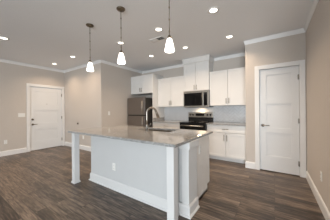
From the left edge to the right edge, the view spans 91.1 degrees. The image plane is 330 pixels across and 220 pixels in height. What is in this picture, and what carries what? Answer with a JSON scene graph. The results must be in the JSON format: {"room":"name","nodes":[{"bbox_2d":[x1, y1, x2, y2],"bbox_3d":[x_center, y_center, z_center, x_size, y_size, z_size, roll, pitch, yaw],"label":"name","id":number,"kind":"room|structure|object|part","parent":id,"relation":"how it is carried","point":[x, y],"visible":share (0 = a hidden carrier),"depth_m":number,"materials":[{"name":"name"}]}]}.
{"room":"kitchen","nodes":[
{"label":"kitchen","id":0,"kind":"room"},
{"bbox_2d":[0,62,64,151],"bbox_3d":[-6.177,-0.049,2.347,0.120,2.740,9.002,-1,0,34],"label":"wall","id":1,"kind":"structure","parent":0,"point":[14,78],"depth_m":4.83,"materials":[{"name":"beige paint"}]},
{"bbox_2d":[0,148,26,156],"bbox_3d":[-6.453,1.254,1.798,0.016,0.140,7.768,-1,0,34],"label":"baseboard","id":2,"kind":"structure","parent":1,"relation":"attached to","point":[21,150],"depth_m":4.75,"materials":[{"name":"white paint"}]},
{"bbox_2d":[26,83,64,151],"bbox_3d":[-4.026,0.232,5.507,0.160,2.138,1.096,-1,0,34],"label":"door","id":3,"kind":"structure","parent":1,"relation":"in","point":[45,103],"depth_m":5.45,"materials":[{"name":"white paint"}]},
{"bbox_2d":[0,59,183,73],"bbox_3d":[-4.872,-1.391,3.159,11.448,0.080,3.216,-1,0,-35],"label":"crown molding","id":4,"kind":"structure","parent":1,"relation":"attached to","point":[1,60],"depth_m":5.33,"materials":[{"name":"white paint"}]},
{"bbox_2d":[64,63,142,146],"bbox_3d":[-2.269,-0.086,6.081,2.199,2.740,1.797,-1,0,34],"label":"wall partition","id":5,"kind":"structure","parent":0,"point":[89,96],"depth_m":5.21,"materials":[{"name":"beige paint"}]},
{"bbox_2d":[65,142,90,150],"bbox_3d":[-2.464,1.216,5.742,2.195,0.140,1.034,-1,0,34],"label":"baseboard","id":6,"kind":"structure","parent":5,"relation":"attached to","point":[87,148],"depth_m":5.30,"materials":[{"name":"white paint"}]},
{"bbox_2d":[0,0,313,70],"bbox_3d":[-1.534,-1.510,0.226,10.215,0.100,10.919,-1,0,34],"label":"ceiling","id":7,"kind":"structure","parent":0,"point":[43,33],"depth_m":2.90,"materials":[{"name":"paint"}]},
{"bbox_2d":[86,23,93,71],"bbox_3d":[-1.291,-1.065,2.789,0.124,0.796,0.124,-1,0,34],"label":"pendant light","id":8,"kind":"object","parent":7,"relation":"hanging from","point":[90,66],"visible":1,"depth_m":2.76,"materials":[{"name":"white glass"}]},
{"bbox_3d":[-1.288,-0.743,2.789,0.114,0.153,0.114,-1,0,34],"label":"lamp shade","id":9,"kind":"part","parent":8,"relation":"part of","materials":[{"name":"white glass"}]},
{"bbox_2d":[116,6,124,63],"bbox_3d":[-0.637,-1.070,2.350,0.124,0.796,0.124,-1,0,34],"label":"pendant light","id":10,"kind":"object","parent":7,"relation":"hanging from","point":[121,60],"visible":1,"depth_m":2.32,"materials":[{"name":"white glass"}]},
{"bbox_3d":[-0.634,-0.749,2.350,0.114,0.153,0.114,-1,0,34],"label":"lamp shade","id":11,"kind":"part","parent":10,"relation":"part of","materials":[{"name":"white glass"}]},
{"bbox_2d":[149,36,165,42],"bbox_3d":[-0.155,-1.467,3.373,0.340,0.013,0.160,-1,0,34],"label":"ceiling vent","id":12,"kind":"object","parent":7,"relation":"in","point":[159,38],"visible":1,"depth_m":3.37,"materials":[{"name":"white metal"}]},
{"bbox_2d":[154,27,162,31],"bbox_3d":[-0.116,-1.470,2.961,0.174,0.006,0.174,-1,0,34],"label":"recessed light","id":13,"kind":"object","parent":7,"relation":"in","point":[157,29],"visible":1,"depth_m":2.95,"materials":[{"name":"white"}]},
{"bbox_2d":[165,0,173,52],"bbox_3d":[0.050,-1.076,1.888,0.124,0.796,0.124,-1,0,34],"label":"pendant light","id":14,"kind":"object","parent":7,"relation":"hanging from","point":[169,48],"visible":1,"depth_m":1.86,"materials":[{"name":"white glass"}]},
{"bbox_3d":[0.049,-1.155,1.888,0.016,0.569,0.016,-1,0,34],"label":"rod","id":15,"kind":"part","parent":14,"relation":"part of","materials":[{"name":"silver metal"}]},
{"bbox_3d":[0.053,-0.755,1.888,0.114,0.153,0.114,-1,0,34],"label":"lamp shade","id":16,"kind":"part","parent":14,"relation":"part of","materials":[{"name":"white glass"}]},
{"bbox_2d":[207,7,219,13],"bbox_3d":[0.719,-1.478,2.405,0.174,0.006,0.174,-1,0,34],"label":"recessed light","id":17,"kind":"object","parent":7,"relation":"in","point":[212,10],"visible":1,"depth_m":2.40,"materials":[{"name":"white"}]},
{"bbox_2d":[0,145,324,219],"bbox_3d":[-1.508,1.330,0.227,10.215,0.100,10.919,-1,0,34],"label":"floor","id":18,"kind":"structure","parent":0,"point":[34,185],"depth_m":2.38,"materials":[{"name":"brown wood"}]},
{"bbox_2d":[71,133,208,219],"bbox_3d":[-0.425,0.827,2.746,2.171,0.883,1.204,-1,0,34],"label":"kitchen island","id":19,"kind":"object","parent":18,"relation":"on","point":[171,180],"visible":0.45,"depth_m":2.24,"materials":[{"name":"grey paint"}]},
{"bbox_3d":[-1.583,0.838,2.868,0.114,0.883,0.114,-1,0,34],"label":"post","id":20,"kind":"part","parent":19,"relation":"part of","materials":[{"name":"white paint"}]},
{"bbox_3d":[-0.521,0.828,2.543,1.855,0.883,0.230,-1,0,34],"label":"seating panel","id":21,"kind":"part","parent":19,"relation":"part of","materials":[{"name":"grey paint"}]},
{"bbox_2d":[68,125,212,147],"bbox_3d":[-0.467,0.370,2.749,2.193,0.030,1.219,-1,0,34],"label":"island countertop","id":22,"kind":"structure","parent":19,"relation":"on","point":[177,137],"depth_m":2.36,"materials":[{"name":"grey stone"}]},
{"bbox_2d":[145,107,159,130],"bbox_3d":[-0.213,0.150,2.755,0.234,0.407,0.146,-1,0,-44],"label":"kitchen faucet","id":23,"kind":"object","parent":22,"relation":"on","point":[149,108],"visible":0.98,"depth_m":2.71,"materials":[{"name":"silver metal"}]},
{"bbox_3d":[-0.229,0.100,2.749,0.196,0.307,0.035,-1,0,-18],"label":"spout","id":24,"kind":"part","parent":23,"relation":"part of","materials":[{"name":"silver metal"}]},
{"bbox_2d":[148,129,171,131],"bbox_3d":[-0.137,0.480,2.909,0.744,0.193,0.394,-1,0,34],"label":"sink","id":25,"kind":"object","parent":22,"relation":"in","point":[148,129],"visible":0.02,"depth_m":3.10,"materials":[{"name":"silver metal"}]},
{"bbox_3d":[-0.473,1.202,2.527,2.011,0.134,0.317,-1,0,34],"label":"moulding","id":26,"kind":"part","parent":19,"relation":"part of","materials":[{"name":"white paint"}]},
{"bbox_3d":[0.080,0.823,1.750,0.114,0.883,0.114,-1,0,34],"label":"post","id":27,"kind":"part","parent":19,"relation":"part of","materials":[{"name":"white paint"}]},
{"bbox_2d":[127,97,152,126],"bbox_3d":[-0.760,0.423,5.583,0.756,1.695,0.827,-1,0,34],"label":"refrigerator","id":28,"kind":"object","parent":18,"relation":"on","point":[137,107],"visible":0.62,"depth_m":5.26,"materials":[{"name":"grey metal"}]},
{"bbox_3d":[-0.943,-0.122,5.320,0.756,0.560,0.078,-1,0,34],"label":"freezer door","id":29,"kind":"part","parent":28,"relation":"part of","materials":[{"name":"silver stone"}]},
{"bbox_3d":[-0.935,0.685,5.320,0.756,0.995,0.078,-1,0,34],"label":"door","id":30,"kind":"part","parent":28,"relation":"part of","materials":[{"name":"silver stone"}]},
{"bbox_2d":[152,73,163,126],"bbox_3d":[-0.215,0.051,5.409,0.020,2.430,0.619,-1,0,34],"label":"panel","id":31,"kind":"object","parent":18,"relation":"on","point":[160,110],"visible":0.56,"depth_m":5.26,"materials":[{"name":"white paint"}]},
{"bbox_2d":[154,122,179,128],"bbox_3d":[0.197,0.821,5.121,0.967,0.883,0.646,-1,0,34],"label":"base cabinet","id":32,"kind":"object","parent":18,"relation":"on","point":[156,124],"visible":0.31,"depth_m":4.87,"materials":[{"name":"beige paint"}]},
{"bbox_2d":[153,117,182,122],"bbox_3d":[0.191,0.313,5.119,0.969,0.130,0.627,-1,0,34],"label":"countertop","id":33,"kind":"structure","parent":32,"relation":"on","point":[161,119],"depth_m":5.13,"materials":[{"name":"grey stone"}]},
{"bbox_2d":[179,112,213,130],"bbox_3d":[0.893,0.664,4.594,0.766,1.185,0.710,-1,0,34],"label":"electric range","id":34,"kind":"object","parent":18,"relation":"on","point":[196,120],"visible":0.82,"depth_m":4.65,"materials":[{"name":"black metal"}]},
{"bbox_2d":[180,123,205,130],"bbox_3d":[0.720,0.683,4.338,0.758,0.640,0.092,-1,0,34],"label":"oven","id":35,"kind":"object","parent":34,"relation":"in","point":[191,126],"depth_m":4.31,"materials":[{"name":"silver metal"}]},
{"bbox_2d":[179,121,209,123],"bbox_3d":[0.884,0.343,4.586,0.766,0.016,0.575,-1,0,34],"label":"cooktop","id":36,"kind":"object","parent":34,"relation":"in","point":[184,122],"depth_m":4.43,"materials":[{"name":"black glass"}]},
{"bbox_3d":[1.064,0.144,4.856,0.764,0.149,0.079,-1,0,34],"label":"control panel","id":37,"kind":"part","parent":34,"relation":"part of","materials":[{"name":"silver metal"}]},
{"bbox_2d":[207,124,245,163],"bbox_3d":[1.628,0.808,4.158,0.931,0.883,0.646,-1,0,34],"label":"base cabinet","id":38,"kind":"object","parent":18,"relation":"on","point":[226,142],"visible":0.85,"depth_m":3.90,"materials":[{"name":"beige paint"}]},
{"bbox_3d":[1.281,0.854,4.059,0.460,0.588,0.020,-1,0,34],"label":"door","id":39,"kind":"part","parent":38,"relation":"part of","materials":[{"name":"beige paint"}]},
{"bbox_2d":[206,122,245,125],"bbox_3d":[1.623,0.351,4.156,0.933,0.030,0.627,-1,0,34],"label":"countertop","id":40,"kind":"structure","parent":38,"relation":"on","point":[210,123],"depth_m":4.03,"materials":[{"name":"grey stone"}]},
{"bbox_3d":[1.471,0.463,3.929,0.925,0.176,0.020,-1,0,34],"label":"drawer","id":41,"kind":"part","parent":38,"relation":"part of","materials":[{"name":"beige paint"}]},
{"bbox_3d":[1.668,0.851,3.799,0.458,0.588,0.020,-1,0,34],"label":"door","id":42,"kind":"part","parent":38,"relation":"part of","materials":[{"name":"beige paint"}]},
{"bbox_2d":[142,56,245,122],"bbox_3d":[1.112,-0.116,4.955,4.909,2.740,0.131,-1,0,34],"label":"wall","id":43,"kind":"structure","parent":0,"point":[237,113],"depth_m":4.63,"materials":[{"name":"grey tile"}]},
{"bbox_2d":[131,74,151,95],"bbox_3d":[-0.640,-0.855,5.673,0.962,0.610,0.646,-1,0,34],"label":"upper cabinet","id":44,"kind":"object","parent":43,"relation":"attached to","point":[140,85],"visible":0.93,"depth_m":5.43,"materials":[{"name":"beige paint"}]},
{"bbox_3d":[-0.998,-0.852,5.581,0.466,0.604,0.020,-1,0,34],"label":"door","id":45,"kind":"part","parent":44,"relation":"part of","materials":[{"name":"beige paint"}]},
{"bbox_3d":[-0.599,-0.856,5.312,0.484,0.604,0.020,-1,0,34],"label":"door","id":46,"kind":"part","parent":44,"relation":"part of","materials":[{"name":"beige paint"}]},
{"bbox_2d":[158,76,183,106],"bbox_3d":[0.257,-0.568,5.228,0.967,0.920,0.386,-1,0,34],"label":"upper cabinet","id":47,"kind":"object","parent":43,"relation":"attached to","point":[170,90],"visible":0.89,"depth_m":5.08,"materials":[{"name":"beige paint"}]},
{"bbox_3d":[-0.025,-0.566,5.242,0.478,0.914,0.020,-1,0,34],"label":"door","id":48,"kind":"part","parent":47,"relation":"part of","materials":[{"name":"beige paint"}]},
{"bbox_3d":[0.376,-0.569,4.972,0.476,0.914,0.020,-1,0,34],"label":"door","id":49,"kind":"part","parent":47,"relation":"part of","materials":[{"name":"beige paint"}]},
{"bbox_2d":[182,55,213,91],"bbox_3d":[0.963,-1.015,4.726,0.824,0.937,0.426,-1,0,34],"label":"upper cabinet","id":50,"kind":"object","parent":43,"relation":"attached to","point":[196,75],"visible":0.94,"depth_m":4.56,"materials":[{"name":"beige paint"}]},
{"bbox_3d":[0.709,-0.943,4.697,0.368,0.792,0.020,-1,0,34],"label":"door","id":51,"kind":"part","parent":50,"relation":"part of","materials":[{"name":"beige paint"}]},
{"bbox_3d":[0.962,-1.415,4.729,0.824,0.138,0.419,-1,0,34],"label":"crown moulding","id":52,"kind":"part","parent":50,"relation":"part of","materials":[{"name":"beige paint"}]},
{"bbox_2d":[184,90,212,107],"bbox_3d":[0.961,-0.309,4.713,0.761,0.471,0.438,-1,0,34],"label":"microwave","id":53,"kind":"object","parent":50,"relation":"attached to","point":[201,98],"visible":0.99,"depth_m":4.55,"materials":[{"name":"silver metal"}]},
{"bbox_3d":[1.107,-0.305,4.425,0.104,0.356,0.026,-1,0,34],"label":"control panel","id":54,"kind":"part","parent":53,"relation":"part of","materials":[{"name":"black glass"}]},
{"bbox_3d":[1.027,-0.946,4.484,0.382,0.792,0.020,-1,0,34],"label":"door","id":55,"kind":"part","parent":50,"relation":"part of","materials":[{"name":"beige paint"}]},
{"bbox_2d":[210,67,245,105],"bbox_3d":[1.686,-0.581,4.267,0.935,0.920,0.386,-1,0,34],"label":"upper cabinet","id":56,"kind":"object","parent":43,"relation":"attached to","point":[227,87],"visible":0.91,"depth_m":4.13,"materials":[{"name":"white paint"}]},
{"bbox_3d":[1.410,-0.578,4.276,0.460,0.914,0.020,-1,0,34],"label":"door","id":57,"kind":"part","parent":56,"relation":"part of","materials":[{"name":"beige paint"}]},
{"bbox_3d":[1.799,-0.582,4.015,0.462,0.914,0.020,-1,0,34],"label":"door","id":58,"kind":"part","parent":56,"relation":"part of","materials":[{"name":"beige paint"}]},
{"bbox_2d":[245,32,306,170],"bbox_3d":[2.386,-0.127,3.562,1.000,2.740,0.783,-1,0,34],"label":"wall","id":59,"kind":"structure","parent":0,"point":[293,47],"depth_m":3.35,"materials":[{"name":"beige paint"}]},
{"bbox_2d":[245,161,254,168],"bbox_3d":[1.867,1.178,3.530,0.187,0.140,0.170,-1,0,34],"label":"baseboard","id":60,"kind":"structure","parent":59,"relation":"attached to","point":[248,164],"depth_m":3.46,"materials":[{"name":"white paint"}]},
{"bbox_2d":[254,60,305,177],"bbox_3d":[2.259,0.163,3.225,0.813,2.163,0.160,-1,0,34],"label":"door","id":61,"kind":"structure","parent":59,"relation":"in","point":[280,101],"depth_m":3.18,"materials":[{"name":"white paint"}]},
{"bbox_2d":[306,0,329,211],"bbox_3d":[3.337,-0.135,1.297,3.107,2.740,3.479,-1,0,34],"label":"wall","id":62,"kind":"structure","parent":0,"point":[318,30],"depth_m":2.13,"materials":[{"name":"beige paint"}]},
{"bbox_2d":[214,0,318,60],"bbox_3d":[2.027,-1.452,-1.393,3.077,0.080,11.796,-1,0,9],"label":"crown molding","id":63,"kind":"structure","parent":62,"relation":"attached to","point":[315,2],"depth_m":3.16,"materials":[{"name":"white paint"}]},
{"bbox_2d":[306,171,329,219],"bbox_3d":[1.109,1.187,-2.019,3.123,0.140,9.874,-1,0,34],"label":"baseboard","id":64,"kind":"structure","parent":62,"relation":"attached to","point":[324,209],"depth_m":2.12,"materials":[{"name":"white paint"}]}
]}

